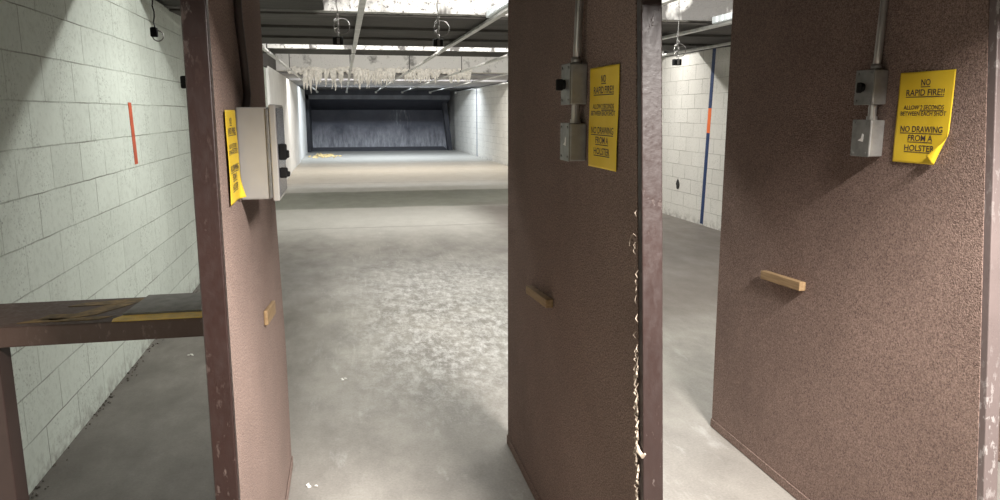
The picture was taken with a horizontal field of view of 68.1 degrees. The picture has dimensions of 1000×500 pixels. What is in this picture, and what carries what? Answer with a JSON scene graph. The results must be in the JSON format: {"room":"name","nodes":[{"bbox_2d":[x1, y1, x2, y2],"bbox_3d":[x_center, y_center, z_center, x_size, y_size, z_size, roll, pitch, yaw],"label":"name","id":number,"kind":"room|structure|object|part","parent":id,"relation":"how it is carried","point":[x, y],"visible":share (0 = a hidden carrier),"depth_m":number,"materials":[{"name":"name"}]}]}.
{"room":"sports facility","nodes":[
{"label":"sports facility","id":0,"kind":"room"},
{"bbox_2d":[0,0,267,493],"bbox_3d":[-4.611,-2.634,14.533,0.200,2.950,35.202,-2,11,-12],"label":"wall","id":1,"kind":"structure","parent":0,"point":[80,220],"depth_m":3.83,"materials":[{"name":"white brick"}]},
{"bbox_2d":[128,102,137,163],"bbox_3d":[-2.376,-0.753,4.790,0.004,0.395,0.110,-2,11,-12],"label":"paint stripe","id":2,"kind":"object","parent":1,"relation":"attached to","point":[129,103],"visible":1,"depth_m":4.79,"materials":[{"name":"paint"}]},
{"bbox_2d":[155,0,298,85],"bbox_3d":[-4.900,-4.148,16.190,0.035,0.579,25.151,-2,11,-12],"label":"trim","id":3,"kind":"structure","parent":1,"relation":"attached to","point":[268,60],"depth_m":14.17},
{"bbox_2d":[266,66,290,178],"bbox_3d":[-4.827,-2.665,16.196,0.088,2.402,4.300,-2,11,-12],"label":"sheet","id":4,"kind":"object","parent":1,"relation":"attached to","point":[275,81],"visible":0.36,"depth_m":16.20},
{"bbox_2d":[286,78,300,171],"bbox_3d":[-5.878,-3.562,21.001,0.088,2.403,4.700,-2,11,-12],"label":"sheet","id":5,"kind":"object","parent":1,"relation":"attached to","point":[292,91],"visible":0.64,"depth_m":20.71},
{"bbox_2d":[297,86,307,159],"bbox_3d":[-7.001,-4.511,26.146,0.088,2.382,4.400,-2,11,-12],"label":"sheet","id":6,"kind":"object","parent":1,"relation":"attached to","point":[301,93],"visible":0.71,"depth_m":25.89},
{"bbox_2d":[160,0,323,9],"bbox_3d":[-1.941,-1.886,5.503,1.210,0.050,0.860,-2,11,-12],"label":"ceiling","id":7,"kind":"structure","parent":0,"point":[276,4],"depth_m":5.74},
{"bbox_2d":[299,85,471,90],"bbox_3d":[-4.265,-5.973,27.311,5.940,0.050,3.450,-2,11,-12],"label":"ceiling","id":8,"kind":"structure","parent":0,"point":[319,87],"depth_m":26.91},
{"bbox_2d":[278,71,507,79],"bbox_3d":[-2.253,-4.259,18.118,5.980,0.050,2.480,-2,11,-12],"label":"ceiling","id":9,"kind":"structure","parent":0,"point":[474,76],"depth_m":17.81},
{"bbox_2d":[288,78,506,86],"bbox_3d":[-3.149,-5.037,22.293,5.960,0.050,4.200,-2,11,-12],"label":"ceiling","id":10,"kind":"structure","parent":0,"point":[399,82],"depth_m":22.19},
{"bbox_2d":[29,149,999,499],"bbox_3d":[-1.480,-1.230,15.459,7.800,0.150,35.600,-2,11,-12],"label":"floor","id":11,"kind":"structure","parent":0,"point":[394,264],"depth_m":4.60,"materials":[{"name":"concrete"}]},
{"bbox_2d":[0,297,203,499],"bbox_3d":[-1.359,0.635,2.670,0.962,0.872,0.345,-2,11,-12],"label":"bench","id":12,"kind":"object","parent":11,"relation":"on","point":[74,321],"visible":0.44,"depth_m":2.46,"materials":[{"name":"brown paint"}]},
{"bbox_3d":[-1.702,0.704,2.485,0.152,0.804,0.095,-2,11,-12],"label":"leg","id":13,"kind":"part","parent":12,"relation":"part of","materials":[{"name":"brown paint"}]},
{"bbox_3d":[-1.328,0.269,2.449,0.962,0.068,0.040,-2,11,-12],"label":"rail","id":14,"kind":"part","parent":12,"relation":"part of","materials":[{"name":"brown paint"}]},
{"bbox_2d":[112,292,201,321],"bbox_3d":[-1.105,0.195,2.637,0.430,0.008,0.344,-2,11,-12],"label":"board","id":15,"kind":"object","parent":12,"relation":"on","point":[180,305],"visible":0.62,"depth_m":2.57,"materials":[{"name":"grey wood"}]},
{"bbox_2d":[29,284,199,497],"bbox_3d":[-2.311,0.658,4.903,0.069,0.016,4.722,-2,11,-12],"label":"dirt","id":16,"kind":"object","parent":11,"relation":"on","point":[127,378],"visible":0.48,"depth_m":3.97,"materials":[{"name":"black soil"}]},
{"bbox_2d":[180,0,292,499],"bbox_3d":[-0.806,-0.071,2.380,0.065,2.368,1.505,-2,11,-12],"label":"divider","id":17,"kind":"object","parent":11,"relation":"on","point":[238,249],"visible":0.82,"depth_m":1.84,"materials":[{"name":"brown carpet"}]},
{"bbox_2d":[180,76,185,88],"bbox_3d":[-0.824,-0.710,1.978,0.094,0.962,0.090,-2,11,-12],"label":"switch box","id":18,"kind":"object","parent":17,"relation":"attached to","point":[182,78],"visible":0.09,"depth_m":2.01,"materials":[{"name":"black plastic"}]},
{"bbox_3d":[-0.659,0.056,1.698,0.054,2.368,0.087,-2,11,-12],"label":"post","id":19,"kind":"part","parent":17,"relation":"part of","materials":[{"name":"brown paint"}]},
{"bbox_2d":[225,110,245,205],"bbox_3d":[-0.669,-0.237,1.873,0.016,0.230,0.178,-2,11,-11],"label":"notice","id":20,"kind":"object","parent":17,"relation":"attached to","point":[236,187],"visible":1,"depth_m":1.88,"materials":[{"name":"yellow paper"}]},
{"bbox_2d":[233,0,289,200],"bbox_3d":[-0.667,-0.676,2.055,0.132,1.057,0.264,-2,11,-12],"label":"control box","id":21,"kind":"object","parent":17,"relation":"attached to","point":[262,148],"visible":1,"depth_m":2.01,"materials":[{"name":"grey metal"}]},
{"bbox_3d":[-0.639,-0.285,2.134,0.018,0.261,0.264,-2,11,-12],"label":"door","id":22,"kind":"part","parent":21,"relation":"part of","materials":[{"name":"grey metal"}]},
{"bbox_3d":[-0.630,-0.286,2.135,0.002,0.240,0.246,-2,11,-12],"label":"door","id":23,"kind":"part","parent":21,"relation":"part of","materials":[{"name":"grey metal"}]},
{"bbox_2d":[264,301,275,325],"bbox_3d":[-0.801,0.217,2.578,0.013,0.082,0.270,-2,11,-12],"label":"cleat","id":24,"kind":"object","parent":17,"relation":"attached to","point":[270,311],"visible":1,"depth_m":2.52,"materials":[{"name":"brown wood"}]},
{"bbox_2d":[308,153,341,157],"bbox_3d":[-6.244,-3.374,26.437,1.169,0.073,2.676,-2,11,-12],"label":"scraps","id":25,"kind":"object","parent":11,"relation":"on","point":[321,155],"visible":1,"depth_m":26.17,"materials":[{"name":"beige paper"}]},
{"bbox_2d":[305,90,452,151],"bbox_3d":[-4.898,-5.380,30.212,5.860,2.600,2.080,-2,11,-12],"label":"trap","id":26,"kind":"object","parent":11,"relation":"on","point":[338,120],"visible":0.8,"depth_m":30.85,"materials":[{"name":"metal"}]},
{"bbox_3d":[-7.670,-5.070,29.640,0.180,2.200,2.000,-2,11,-12],"label":"plate","id":27,"kind":"part","parent":26,"relation":"part of","materials":[{"name":"metal"}]},
{"bbox_3d":[-4.767,-6.283,29.053,5.640,0.400,0.120,-2,11,-12],"label":"plate","id":28,"kind":"part","parent":26,"relation":"part of","materials":[{"name":"metal"}]},
{"bbox_3d":[-4.977,-5.947,30.142,5.640,0.500,1.980,-2,11,-12],"label":"hood plate","id":29,"kind":"part","parent":26,"relation":"part of","materials":[{"name":"metal"}]},
{"bbox_3d":[-5.083,-5.128,31.259,5.820,1.720,0.080,-2,11,-12],"label":"plate","id":30,"kind":"part","parent":26,"relation":"part of","materials":[{"name":"metal"}]},
{"bbox_3d":[-2.206,-5.241,30.560,0.420,2.200,0.400,-2,11,-12],"label":"plate","id":31,"kind":"part","parent":26,"relation":"part of","materials":[{"name":"metal"}]},
{"bbox_2d":[507,0,662,499],"bbox_3d":[0.226,-0.099,2.525,0.076,2.368,1.673,-2,11,-12],"label":"divider","id":32,"kind":"object","parent":11,"relation":"on","point":[585,371],"visible":1,"depth_m":2.27,"materials":[{"name":"brown carpet"}]},
{"bbox_2d":[526,285,552,307],"bbox_3d":[0.146,0.174,2.786,0.028,0.049,0.300,-2,11,-12],"label":"cleat","id":33,"kind":"object","parent":32,"relation":"attached to","point":[543,299],"visible":1,"depth_m":2.73,"materials":[{"name":"brown wood"}]},
{"bbox_2d":[556,0,587,161],"bbox_3d":[0.212,-0.744,2.158,0.082,0.963,0.114,-2,11,-12],"label":"switch box","id":34,"kind":"object","parent":32,"relation":"attached to","point":[572,84],"visible":1,"depth_m":2.20,"materials":[{"name":"grey metal"}]},
{"bbox_3d":[0.181,-0.495,2.217,0.027,0.034,0.028,-2,11,-12],"label":"knob","id":35,"kind":"part","parent":34,"relation":"part of","materials":[{"name":"black plastic"}]},
{"bbox_3d":[0.197,-0.328,2.245,0.004,0.114,0.090,-2,11,-12],"label":"plate","id":36,"kind":"part","parent":34,"relation":"part of","materials":[{"name":"grey metal"}]},
{"bbox_3d":[0.197,-0.495,2.214,0.004,0.120,0.090,-2,11,-12],"label":"plate","id":37,"kind":"part","parent":34,"relation":"part of","materials":[{"name":"grey metal"}]},
{"bbox_2d":[588,64,619,171],"bbox_3d":[0.285,-0.366,2.052,0.004,0.279,0.232,-2,11,-12],"label":"notice","id":38,"kind":"object","parent":32,"relation":"attached to","point":[604,81],"visible":1,"depth_m":2.04,"materials":[{"name":"yellow paper"}]},
{"bbox_3d":[0.376,0.027,1.852,0.054,2.368,0.271,-2,11,-12],"label":"post","id":39,"kind":"part","parent":32,"relation":"part of","materials":[{"name":"metal"}]},
{"bbox_2d":[710,0,999,499],"bbox_3d":[1.246,-0.137,2.729,0.058,2.368,1.643,-2,11,-12],"label":"divider","id":40,"kind":"object","parent":11,"relation":"on","point":[878,379],"visible":1,"depth_m":2.60,"materials":[{"name":"brown carpet"}]},
{"bbox_2d":[760,270,805,290],"bbox_3d":[1.156,0.124,3.032,0.028,0.047,0.280,-2,11,-12],"label":"cleat","id":41,"kind":"object","parent":40,"relation":"attached to","point":[792,283],"visible":1,"depth_m":3.00,"materials":[{"name":"brown wood"}]},
{"bbox_2d":[850,0,888,156],"bbox_3d":[1.225,-0.790,2.409,0.074,0.963,0.094,-2,11,-12],"label":"switch box","id":42,"kind":"object","parent":40,"relation":"attached to","point":[871,84],"visible":1,"depth_m":2.44,"materials":[{"name":"grey metal"}]},
{"bbox_3d":[1.197,-0.539,2.458,0.019,0.034,0.028,-2,11,-12],"label":"knob","id":43,"kind":"part","parent":42,"relation":"part of","materials":[{"name":"black plastic"}]},
{"bbox_3d":[1.210,-0.375,2.481,0.004,0.122,0.090,-2,11,-12],"label":"plate","id":44,"kind":"part","parent":42,"relation":"part of","materials":[{"name":"grey metal"}]},
{"bbox_3d":[1.209,-0.539,2.454,0.004,0.114,0.090,-2,11,-12],"label":"plate","id":45,"kind":"part","parent":42,"relation":"part of","materials":[{"name":"grey metal"}]},
{"bbox_2d":[892,69,955,164],"bbox_3d":[1.289,-0.406,2.276,0.024,0.280,0.221,-2,11,-12],"label":"notice","id":46,"kind":"object","parent":40,"relation":"attached to","point":[925,98],"visible":1,"depth_m":2.27,"materials":[{"name":"yellow paper"}]},
{"bbox_3d":[1.386,-0.015,2.078,0.046,2.368,0.288,-2,11,-12],"label":"post","id":47,"kind":"part","parent":40,"relation":"part of","materials":[{"name":"brown metal"}]},
{"bbox_2d":[998,414,999,461],"bbox_3d":[2.317,-0.178,2.949,0.066,2.368,1.643,-2,11,-12],"label":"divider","id":48,"kind":"object","parent":11,"relation":"on","point":[999,414],"visible":0.02,"depth_m":3.33,"materials":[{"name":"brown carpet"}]},
{"bbox_2d":[447,47,729,230],"bbox_3d":[1.598,-2.871,15.806,0.200,2.950,35.207,-2,11,-12],"label":"wall","id":49,"kind":"structure","parent":0,"point":[686,86],"depth_m":10.79,"materials":[{"name":"white brick"}]},
{"bbox_2d":[476,89,476,121],"bbox_3d":[-0.812,-4.481,25.968,0.004,2.350,0.120,-2,11,-12],"label":"paint stripe","id":50,"kind":"object","parent":49,"relation":"attached to","point":[476,89],"visible":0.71,"depth_m":25.90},
{"bbox_2d":[458,48,716,90],"bbox_3d":[1.061,-4.376,17.412,0.035,0.579,25.153,-2,11,-12],"label":"trim","id":51,"kind":"structure","parent":49,"relation":"attached to","point":[665,52],"depth_m":11.06,"materials":[{"name":"grey metal"}]},
{"bbox_2d":[676,179,679,188],"bbox_3d":[2.636,-0.983,10.975,0.026,0.159,0.123,-2,11,-12],"label":"chip","id":52,"kind":"object","parent":49,"relation":"attached to","point":[677,181],"visible":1,"depth_m":10.96,"materials":[{"name":"black"}]},
{"bbox_2d":[700,133,709,223],"bbox_3d":[2.813,-0.976,10.172,0.004,1.250,0.148,-2,11,-12],"label":"paint stripe","id":53,"kind":"object","parent":49,"relation":"attached to","point":[707,134],"visible":1,"depth_m":10.16,"materials":[{"name":"paint"}]},
{"bbox_2d":[707,108,711,132],"bbox_3d":[2.822,-1.746,9.990,0.004,0.330,0.102,-2,11,-12],"label":"paint stripe","id":54,"kind":"object","parent":49,"relation":"attached to","point":[709,109],"visible":1,"depth_m":9.98,"materials":[{"name":"orange paint"}]},
{"bbox_2d":[708,49,715,107],"bbox_3d":[2.828,-2.282,9.863,0.004,0.770,0.124,-2,11,-12],"label":"paint stripe","id":55,"kind":"object","parent":49,"relation":"attached to","point":[714,50],"visible":0.93,"depth_m":9.86,"materials":[{"name":"blue paint"}]},
{"bbox_3d":[-1.480,-4.277,14.891,7.800,0.150,35.600,-2,11,-12],"label":"ceiling","id":56,"kind":"structure","parent":0,"visible":0},
{"bbox_2d":[262,44,317,92],"bbox_3d":[-4.121,-3.824,14.753,0.080,0.680,27.650,-2,11,-12],"label":"rail","id":57,"kind":"object","parent":56,"relation":"hanging from","point":[264,49],"visible":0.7,"depth_m":11.75,"materials":[{"name":"grey metal"}]},
{"bbox_2d":[150,0,163,41],"bbox_3d":[-1.765,-1.264,3.754,0.086,0.402,0.180,-2,11,-12],"label":"hanger","id":58,"kind":"object","parent":57,"relation":"hanging from","point":[153,30],"visible":1,"depth_m":3.77,"materials":[{"name":"black metal"}]},
{"bbox_3d":[-1.763,-1.265,3.754,0.015,0.261,0.006,-2,11,-12],"label":"cord","id":59,"kind":"part","parent":58,"relation":"part of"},
{"bbox_2d":[346,0,366,92],"bbox_3d":[-3.049,-3.865,14.973,0.080,0.680,27.650,-2,11,-12],"label":"rail","id":60,"kind":"object","parent":56,"relation":"hanging from","point":[361,6],"visible":0.77,"depth_m":7.17,"materials":[{"name":"grey metal"}]},
{"bbox_2d":[275,54,507,73],"bbox_3d":[-1.906,-4.268,16.673,6.040,0.519,0.400,-2,11,-12],"label":"beam","id":61,"kind":"structure","parent":56,"relation":"attached to","point":[326,61],"depth_m":16.37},
{"bbox_2d":[287,66,472,90],"bbox_3d":[-2.591,-3.748,16.309,4.056,0.605,0.199,-2,11,-12],"label":"insulation","id":62,"kind":"object","parent":61,"relation":"hanging from","point":[309,73],"visible":0.97,"depth_m":16.21},
{"bbox_2d":[375,0,507,92],"bbox_3d":[-1.975,-3.906,15.193,0.096,0.680,27.650,-2,11,-12],"label":"rail","id":63,"kind":"object","parent":56,"relation":"hanging from","point":[500,9],"visible":0.77,"depth_m":6.83,"materials":[{"name":"white metal"}]},
{"bbox_2d":[164,0,732,22],"bbox_3d":[0.331,-2.324,6.422,6.120,0.584,0.140,-2,11,-12],"label":"beam","id":64,"kind":"structure","parent":56,"relation":"attached to","point":[700,11],"depth_m":6.26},
{"bbox_2d":[169,9,731,50],"bbox_3d":[-0.007,-2.345,8.078,6.075,0.052,3.188,-2,11,-12],"label":"overhead baffle","id":65,"kind":"object","parent":64,"relation":"attached to","point":[309,28],"visible":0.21,"depth_m":7.50,"materials":[{"name":"grey metal"}]},
{"bbox_2d":[262,44,663,53],"bbox_3d":[-0.542,-3.100,10.488,6.100,0.549,0.120,-2,11,-12],"label":"beam","id":66,"kind":"structure","parent":56,"relation":"attached to","point":[274,46],"depth_m":10.25,"materials":[{"name":"white metal"}]},
{"bbox_2d":[262,48,507,56],"bbox_3d":[-0.639,-2.951,11.047,6.075,0.052,0.938,-2,11,-12],"label":"overhead baffle","id":67,"kind":"object","parent":66,"relation":"attached to","point":[274,51],"visible":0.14,"depth_m":10.75,"materials":[{"name":"grey metal"}]},
{"bbox_2d":[401,0,676,92],"bbox_3d":[-0.988,-3.944,15.395,0.080,0.680,27.650,-2,11,-12],"label":"rail","id":68,"kind":"object","parent":56,"relation":"hanging from","point":[664,2],"visible":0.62,"depth_m":12.80,"materials":[{"name":"grey metal"}]},
{"bbox_2d":[429,12,731,92],"bbox_3d":[0.061,-3.984,15.610,0.096,0.680,27.650,-2,11,-12],"label":"rail","id":69,"kind":"object","parent":56,"relation":"hanging from","point":[724,19],"visible":0.41,"depth_m":6.91,"materials":[{"name":"white metal"}]},
{"bbox_2d":[454,42,730,93],"bbox_3d":[1.058,-4.022,15.815,0.080,0.680,27.650,-2,11,-12],"label":"rail","id":70,"kind":"object","parent":56,"relation":"hanging from","point":[726,43],"visible":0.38,"depth_m":9.42,"materials":[{"name":"grey metal"}]},
{"bbox_2d":[672,0,685,65],"bbox_3d":[1.304,-1.866,5.280,0.102,1.067,0.060,-2,11,-12],"label":"hanger","id":71,"kind":"object","parent":56,"relation":"hanging from","point":[677,61],"visible":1,"depth_m":5.35,"materials":[{"name":"metal"}]},
{"bbox_3d":[1.283,-1.891,5.271,0.015,1.015,0.006,-2,11,-12],"label":"cord","id":72,"kind":"part","parent":71,"relation":"part of","materials":[{"name":"metal"}]}
]}

